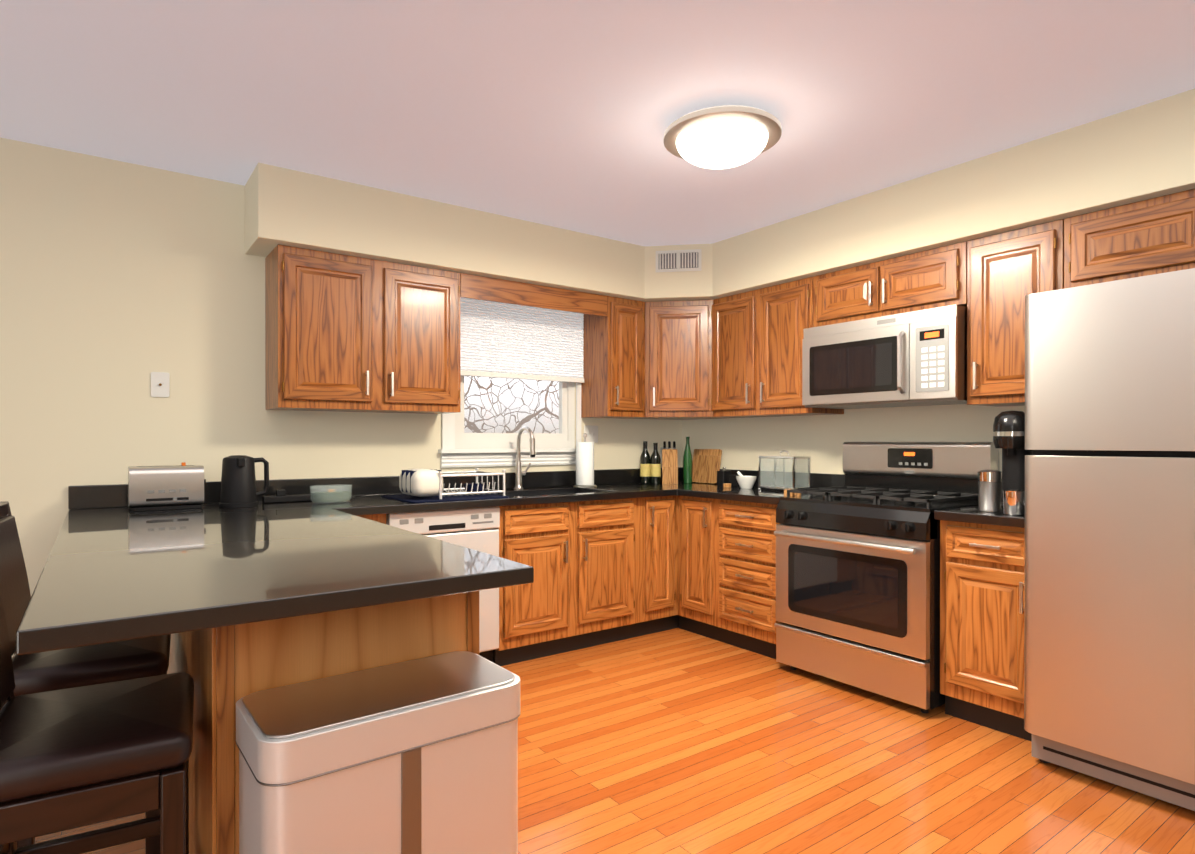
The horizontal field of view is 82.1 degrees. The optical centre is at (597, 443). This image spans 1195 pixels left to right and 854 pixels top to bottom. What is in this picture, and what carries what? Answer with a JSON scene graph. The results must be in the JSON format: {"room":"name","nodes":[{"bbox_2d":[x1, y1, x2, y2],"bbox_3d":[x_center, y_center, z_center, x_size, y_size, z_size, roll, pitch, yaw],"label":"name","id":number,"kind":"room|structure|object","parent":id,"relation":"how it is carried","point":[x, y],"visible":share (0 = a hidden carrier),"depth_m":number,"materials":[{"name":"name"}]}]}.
{"room":"kitchen","nodes":[
{"label":"kitchen","id":0,"kind":"room"},
{"bbox_2d":[0,137,681,656],"bbox_3d":[-1.986,-0.068,3.428,6.800,2.672,0.160,0,0,-36],"label":"wall","id":1,"kind":"structure","parent":0,"point":[120,281],"depth_m":3.21,"materials":[{"name":"beige paint"}]},
{"bbox_2d":[151,372,169,396],"bbox_3d":[-2.075,-0.279,3.254,0.075,0.118,0.014,0,0,-36],"label":"outlet","id":2,"kind":"object","parent":1,"relation":"attached to","point":[160,384],"visible":1,"depth_m":3.25,"materials":[{"name":"white plastic"}]},
{"bbox_2d":[265,244,380,411],"bbox_3d":[-1.419,-0.562,3.534,0.477,0.780,0.328,0,0,-36],"label":"upper cabinet","id":3,"kind":"object","parent":1,"relation":"attached to","point":[346,333],"depth_m":3.40,"materials":[{"name":"brown wood"}]},
{"bbox_2d":[375,260,464,413],"bbox_3d":[-1.038,-0.563,3.812,0.466,0.780,0.328,0,0,-36],"label":"upper cabinet","id":4,"kind":"object","parent":1,"relation":"attached to","point":[420,306],"depth_m":3.68,"materials":[{"name":"brown wood"}]},
{"bbox_2d":[438,375,580,467],"bbox_3d":[-0.566,-0.428,4.430,1.027,1.144,0.210,0,0,-36],"label":"window","id":5,"kind":"structure","parent":1,"relation":"in","point":[460,447],"depth_m":4.38,"materials":[{"name":"white plastic"}]},
{"bbox_2d":[460,297,583,382],"bbox_3d":[-0.507,-0.667,4.350,1.016,0.515,0.032,0,0,-36],"label":"window shade","id":6,"kind":"object","parent":1,"relation":"attached to","point":[503,340],"visible":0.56,"depth_m":4.36,"materials":[{"name":"white fabric"}]},
{"bbox_2d":[584,425,597,442],"bbox_3d":[-0.042,-0.064,4.734,0.118,0.118,0.016,0,0,-36],"label":"switch plate","id":7,"kind":"object","parent":1,"relation":"attached to","point":[590,431],"visible":0.96,"depth_m":4.74,"materials":[{"name":"white plastic"}]},
{"bbox_2d":[581,296,644,418],"bbox_3d":[0.109,-0.566,4.646,0.313,0.780,0.327,0,0,-36],"label":"upper cabinet","id":8,"kind":"object","parent":1,"relation":"attached to","point":[613,386],"depth_m":4.52,"materials":[{"name":"brown wood"}]},
{"bbox_2d":[660,447,667,462],"bbox_3d":[0.503,0.088,5.136,0.075,0.118,0.008,0,0,-36],"label":"outlet","id":9,"kind":"object","parent":1,"relation":"attached to","point":[661,448],"visible":0.19,"depth_m":5.12,"materials":[{"name":"white plastic"}]},
{"bbox_2d":[0,0,1194,245],"bbox_3d":[-0.014,-1.345,0.580,6.960,0.100,7.160,0,0,-36],"label":"ceiling","id":10,"kind":"structure","parent":0,"point":[562,114],"depth_m":2.51,"materials":[{"name":"white paint"}]},
{"bbox_2d":[663,105,781,168],"bbox_3d":[0.505,-1.216,2.789,0.472,0.170,0.472,0,0,-36],"label":"ceiling light","id":11,"kind":"object","parent":10,"relation":"attached to","point":[722,137],"visible":1,"depth_m":2.67,"materials":[{"name":"white glass"}]},
{"bbox_2d":[35,628,1194,853],"bbox_3d":[0.004,1.246,0.700,6.800,0.060,7.000,0,0,-36],"label":"floor","id":12,"kind":"structure","parent":0,"point":[677,740],"depth_m":2.51,"materials":[{"name":"brown wood"}]},
{"bbox_2d":[0,501,170,853],"bbox_3d":[-1.481,0.692,1.950,0.451,1.040,0.450,0,0,-31],"label":"stool","id":13,"kind":"object","parent":12,"relation":"on","point":[89,665],"visible":0.27,"depth_m":1.84,"materials":[{"name":"black leather"}]},
{"bbox_2d":[0,595,193,853],"bbox_3d":[-1.114,0.694,1.446,0.451,1.040,0.450,0,0,-30],"label":"stool","id":14,"kind":"object","parent":12,"relation":"on","point":[75,757],"visible":1,"depth_m":1.35,"materials":[{"name":"black leather"}]},
{"bbox_2d":[167,641,170,673],"bbox_3d":[-1.294,0.774,2.682,0.638,0.872,0.465,0,0,-36],"label":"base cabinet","id":15,"kind":"object","parent":12,"relation":"on","point":[169,668],"depth_m":2.37,"materials":[{"name":"brown wood"}]},
{"bbox_2d":[171,632,182,672],"bbox_3d":[-1.013,0.775,2.296,0.638,0.872,0.490,0,0,-36],"label":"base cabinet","id":16,"kind":"object","parent":12,"relation":"on","point":[176,638],"depth_m":2.17,"materials":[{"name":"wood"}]},
{"bbox_2d":[183,591,478,853],"bbox_3d":[-0.720,0.776,1.889,0.644,0.872,0.513,0,0,-36],"label":"base cabinet","id":17,"kind":"object","parent":12,"relation":"on","point":[226,668],"depth_m":1.62,"materials":[{"name":"brown wood"}]},
{"bbox_2d":[16,506,533,654],"bbox_3d":[-1.058,0.317,2.089,0.964,0.040,1.762,0,0,-36],"label":"countertop","id":18,"kind":"structure","parent":17,"relation":"on","point":[115,569],"depth_m":1.61,"materials":[{"name":"stone"}]},
{"bbox_2d":[358,514,385,523],"bbox_3d":[-1.304,0.771,3.455,0.283,0.872,0.596,0,0,-36],"label":"base cabinet","id":19,"kind":"object","parent":12,"relation":"on","point":[381,518],"depth_m":3.27,"materials":[{"name":"brown wood"}]},
{"bbox_2d":[65,426,731,517],"bbox_3d":[-0.660,0.190,3.881,3.717,0.591,0.665,0,0,-36],"label":"countertop","id":20,"kind":"structure","parent":19,"relation":"on","point":[522,487],"depth_m":3.74,"materials":[{"name":"stone"}]},
{"bbox_2d":[128,462,205,510],"bbox_3d":[-1.939,0.190,3.096,0.295,0.205,0.174,0,0,-36],"label":"toaster","id":21,"kind":"object","parent":20,"relation":"on","point":[181,486],"visible":1,"depth_m":3.02,"materials":[{"name":"silver metal"}]},
{"bbox_2d":[219,455,268,507],"bbox_3d":[-1.648,0.174,3.201,0.213,0.237,0.170,0,0,-36],"label":"kettle","id":22,"kind":"object","parent":20,"relation":"on","point":[238,483],"visible":1,"depth_m":3.13,"materials":[{"name":"black plastic"}]},
{"bbox_2d":[262,490,354,502],"bbox_3d":[-1.446,0.262,3.487,0.463,0.060,0.145,0,0,-36],"label":"serving tray","id":23,"kind":"object","parent":20,"relation":"on","point":[281,496],"visible":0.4,"depth_m":3.39,"materials":[{"name":"black"}]},
{"bbox_2d":[310,484,351,503],"bbox_3d":[-1.311,0.249,3.377,0.200,0.085,0.110,0,0,-36],"label":"bowl","id":24,"kind":"object","parent":20,"relation":"on","point":[331,495],"visible":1,"depth_m":3.34,"materials":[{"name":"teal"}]},
{"bbox_2d":[381,468,508,502],"bbox_3d":[-0.822,0.211,3.704,0.546,0.160,0.485,0,0,-36],"label":"dish rack","id":25,"kind":"object","parent":20,"relation":"on","point":[420,485],"visible":1,"depth_m":3.55,"materials":[{"name":"white ceramic"}]},
{"bbox_2d":[514,426,534,489],"bbox_3d":[-0.429,0.092,4.263,0.110,0.396,0.220,0,0,-36],"label":"faucet","id":26,"kind":"object","parent":20,"relation":"on","point":[518,471],"depth_m":4.30,"materials":[{"name":"silver metal"}]},
{"bbox_2d":[573,433,596,487],"bbox_3d":[-0.083,0.111,4.518,0.156,0.355,0.156,0,0,-36],"label":"paper towel","id":27,"kind":"object","parent":20,"relation":"on","point":[584,464],"visible":1,"depth_m":4.46,"materials":[{"name":"white paper"}]},
{"bbox_2d":[640,441,660,483],"bbox_3d":[0.380,0.137,4.923,0.150,0.301,0.075,0,0,17],"label":"wine bottles","id":28,"kind":"object","parent":20,"relation":"on","point":[650,470],"visible":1,"depth_m":4.90,"materials":[{"name":"glass"}]},
{"bbox_2d":[662,441,677,483],"bbox_3d":[0.521,0.136,4.948,0.110,0.302,0.199,0,0,4],"label":"knife block","id":29,"kind":"object","parent":20,"relation":"on","point":[669,465],"visible":1,"depth_m":4.86,"materials":[{"name":"brown wood"}]},
{"bbox_2d":[683,437,691,482],"bbox_3d":[0.653,0.119,4.961,0.068,0.335,0.068,0,0,-36],"label":"bottle","id":30,"kind":"object","parent":20,"relation":"on","point":[687,467],"visible":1,"depth_m":4.93,"materials":[{"name":"green glass"}]},
{"bbox_2d":[692,449,721,483],"bbox_3d":[0.777,0.164,4.952,0.084,0.244,0.280,0,0,-36],"label":"cutting boards","id":31,"kind":"object","parent":20,"relation":"on","point":[706,463],"visible":0.92,"depth_m":4.92,"materials":[{"name":"brown wood"}]},
{"bbox_2d":[717,467,744,486],"bbox_3d":[0.870,0.226,4.609,0.162,0.125,0.185,0,0,-36],"label":"spice","id":32,"kind":"object","parent":20,"relation":"on","point":[725,478],"visible":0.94,"depth_m":4.64,"materials":[{"name":"black"}]},
{"bbox_2d":[235,651,520,853],"bbox_3d":[-0.472,0.881,1.539,0.576,0.665,0.349,0,0,-36],"label":"trash can","id":33,"kind":"object","parent":12,"relation":"on","point":[418,756],"visible":1,"depth_m":1.43,"materials":[{"name":"silver metal"}]},
{"bbox_2d":[386,507,499,661],"bbox_3d":[-0.936,0.771,3.704,0.596,0.872,0.614,0,0,-36],"label":"dishwasher","id":34,"kind":"object","parent":12,"relation":"on","point":[474,529],"visible":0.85,"depth_m":3.56,"materials":[{"name":"white metal"}]},
{"bbox_2d":[493,502,577,665],"bbox_3d":[-0.504,0.770,4.026,0.471,0.872,0.616,0,0,-36],"label":"base cabinet","id":35,"kind":"object","parent":12,"relation":"on","point":[539,618],"depth_m":3.79,"materials":[{"name":"brown wood"}]},
{"bbox_2d":[578,498,641,648],"bbox_3d":[-0.116,0.769,4.308,0.489,0.872,0.616,0,0,-36],"label":"base cabinet","id":36,"kind":"object","parent":12,"relation":"on","point":[605,571],"depth_m":4.08,"materials":[{"name":"brown wood"}]},
{"bbox_2d":[642,495,677,634],"bbox_3d":[0.197,0.768,4.536,0.285,0.872,0.616,0,0,-36],"label":"base cabinet","id":37,"kind":"object","parent":12,"relation":"on","point":[659,514],"depth_m":4.31,"materials":[{"name":"brown wood"}]},
{"bbox_2d":[678,496,779,658],"bbox_3d":[0.977,0.769,4.244,0.645,0.873,0.898,0,0,-36],"label":"base cabinet","id":38,"kind":"object","parent":12,"relation":"on","point":[727,571],"visible":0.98,"depth_m":4.04,"materials":[{"name":"brown wood"}]},
{"bbox_2d":[680,469,844,504],"bbox_3d":[1.006,0.258,4.196,0.653,0.145,0.788,0,0,-36],"label":"countertop","id":39,"kind":"structure","parent":38,"relation":"on","point":[818,480],"depth_m":4.21,"materials":[{"name":"stone"}]},
{"bbox_2d":[736,471,756,488],"bbox_3d":[0.953,0.233,4.388,0.132,0.111,0.132,0,0,-36],"label":"mortar","id":40,"kind":"object","parent":39,"relation":"on","point":[746,482],"visible":1,"depth_m":4.35,"materials":[{"name":"white ceramic"}]},
{"bbox_2d":[758,450,810,489],"bbox_3d":[1.146,0.167,4.207,0.171,0.246,0.281,0,0,-36],"label":"glass box","id":41,"kind":"object","parent":39,"relation":"on","point":[783,486],"visible":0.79,"depth_m":4.18,"materials":[{"name":"clear glass"}]},
{"bbox_2d":[784,489,800,495],"bbox_3d":[1.079,0.275,3.837,0.107,0.030,0.092,0,0,-36],"label":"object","id":42,"kind":"object","parent":39,"relation":"on","point":[791,494],"visible":0.58,"depth_m":3.81,"materials":[{"name":"orange"}]},
{"bbox_2d":[774,442,998,712],"bbox_3d":[1.447,0.600,3.509,0.740,1.215,0.820,0,0,-36],"label":"range","id":43,"kind":"object","parent":12,"relation":"on","point":[858,579],"visible":0.88,"depth_m":3.33,"materials":[{"name":"silver metal"}]},
{"bbox_2d":[940,520,1031,740],"bbox_3d":[1.859,0.773,3.034,0.645,0.873,0.408,0,0,-36],"label":"base cabinet","id":44,"kind":"object","parent":12,"relation":"on","point":[982,580],"visible":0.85,"depth_m":2.88,"materials":[{"name":"brown wood"}]},
{"bbox_2d":[934,498,1024,527],"bbox_3d":[1.857,0.262,3.032,0.649,0.145,0.409,0,0,-36],"label":"countertop","id":45,"kind":"structure","parent":44,"relation":"on","point":[971,514],"depth_m":2.88,"materials":[{"name":"stone"}]},
{"bbox_2d":[977,470,1002,511],"bbox_3d":[1.695,0.203,2.961,0.095,0.180,0.095,0,0,-36],"label":"canister","id":46,"kind":"object","parent":45,"relation":"on","point":[989,490],"visible":1,"depth_m":2.92,"materials":[{"name":"silver metal"}]},
{"bbox_2d":[993,411,1032,509],"bbox_3d":[1.912,0.073,3.113,0.330,0.440,0.151,0,0,-36],"label":"coffee machine","id":47,"kind":"object","parent":45,"relation":"on","point":[1009,433],"visible":0.62,"depth_m":3.05,"materials":[{"name":"black plastic"}]},
{"bbox_2d":[1002,490,1024,514],"bbox_3d":[1.739,0.244,2.824,0.094,0.098,0.129,0,0,-36],"label":"pitcher","id":48,"kind":"object","parent":45,"relation":"on","point":[1013,502],"visible":0.79,"depth_m":2.80,"materials":[{"name":"silver metal"}]},
{"bbox_2d":[1024,268,1194,810],"bbox_3d":[2.122,0.327,2.450,0.851,1.768,0.826,0,0,-36],"label":"refrigerator","id":49,"kind":"object","parent":12,"relation":"on","point":[1109,646],"visible":1,"depth_m":2.34,"materials":[{"name":"silver metal"}]},
{"bbox_2d":[245,89,1194,301],"bbox_3d":[0.784,-1.127,2.498,3.011,0.346,4.599,0,0,-36],"label":"soffit","id":50,"kind":"structure","parent":0,"point":[1141,153],"depth_m":3.43,"materials":[{"name":"beige paint"}]},
{"bbox_2d":[656,249,700,271],"bbox_3d":[0.532,-1.200,4.507,0.300,0.140,0.012,0,0,9],"label":"air vent register","id":51,"kind":"object","parent":50,"relation":"attached to","point":[677,260],"visible":1,"depth_m":4.50,"materials":[{"name":"white plastic"}]},
{"bbox_2d":[682,404,1024,473],"bbox_3d":[2.714,-0.065,2.546,0.160,2.672,6.800,0,0,-36],"label":"wall","id":52,"kind":"structure","parent":0,"point":[746,443],"depth_m":4.19,"materials":[{"name":"beige paint"}]},
{"bbox_2d":[645,299,724,419],"bbox_3d":[0.595,-0.566,4.780,0.627,0.780,0.683,0,0,-36],"label":"upper cabinet","id":53,"kind":"object","parent":52,"relation":"attached to","point":[681,336],"depth_m":4.57,"materials":[{"name":"brown wood"}]},
{"bbox_2d":[717,277,843,418],"bbox_3d":[1.100,-0.565,4.326,0.346,0.780,0.803,0,0,-36],"label":"upper cabinet","id":54,"kind":"object","parent":52,"relation":"attached to","point":[739,355],"depth_m":4.18,"materials":[{"name":"brown wood"}]},
{"bbox_2d":[813,263,872,326],"bbox_3d":[1.474,-0.806,3.827,0.328,0.294,0.433,0,0,-36],"label":"upper cabinet","id":55,"kind":"object","parent":52,"relation":"attached to","point":[845,295],"depth_m":3.74,"materials":[{"name":"brown wood"}]},
{"bbox_2d":[873,242,964,317],"bbox_3d":[1.720,-0.805,3.490,0.328,0.294,0.444,0,0,-36],"label":"upper cabinet","id":56,"kind":"object","parent":52,"relation":"attached to","point":[932,278],"depth_m":3.39,"materials":[{"name":"brown wood"}]},
{"bbox_2d":[802,305,966,408],"bbox_3d":[1.548,-0.424,3.621,0.449,0.442,0.852,0,0,-36],"label":"microwave","id":57,"kind":"object","parent":56,"relation":"attached to","point":[915,358],"visible":0.98,"depth_m":3.44,"materials":[{"name":"silver metal"}]},
{"bbox_2d":[961,219,1064,406],"bbox_3d":[1.969,-0.566,3.148,0.328,0.770,0.396,0,0,-36],"label":"upper cabinet","id":58,"kind":"object","parent":52,"relation":"attached to","point":[991,282],"depth_m":3.08,"materials":[{"name":"brown wood"}]},
{"bbox_2d":[1065,189,1194,287],"bbox_3d":[2.240,-0.795,2.775,0.328,0.310,0.516,0,0,-36],"label":"upper cabinet","id":59,"kind":"object","parent":52,"relation":"attached to","point":[1152,236],"depth_m":2.70,"materials":[{"name":"brown wood"}]},
{"label":"outside","id":60,"kind":"structure","parent":0,"visible":0},
{"bbox_2d":[464,376,558,433],"bbox_3d":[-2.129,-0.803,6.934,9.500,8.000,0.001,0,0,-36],"label":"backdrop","id":61,"kind":"structure","parent":60,"point":[547,413],"depth_m":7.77,"materials":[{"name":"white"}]}
]}

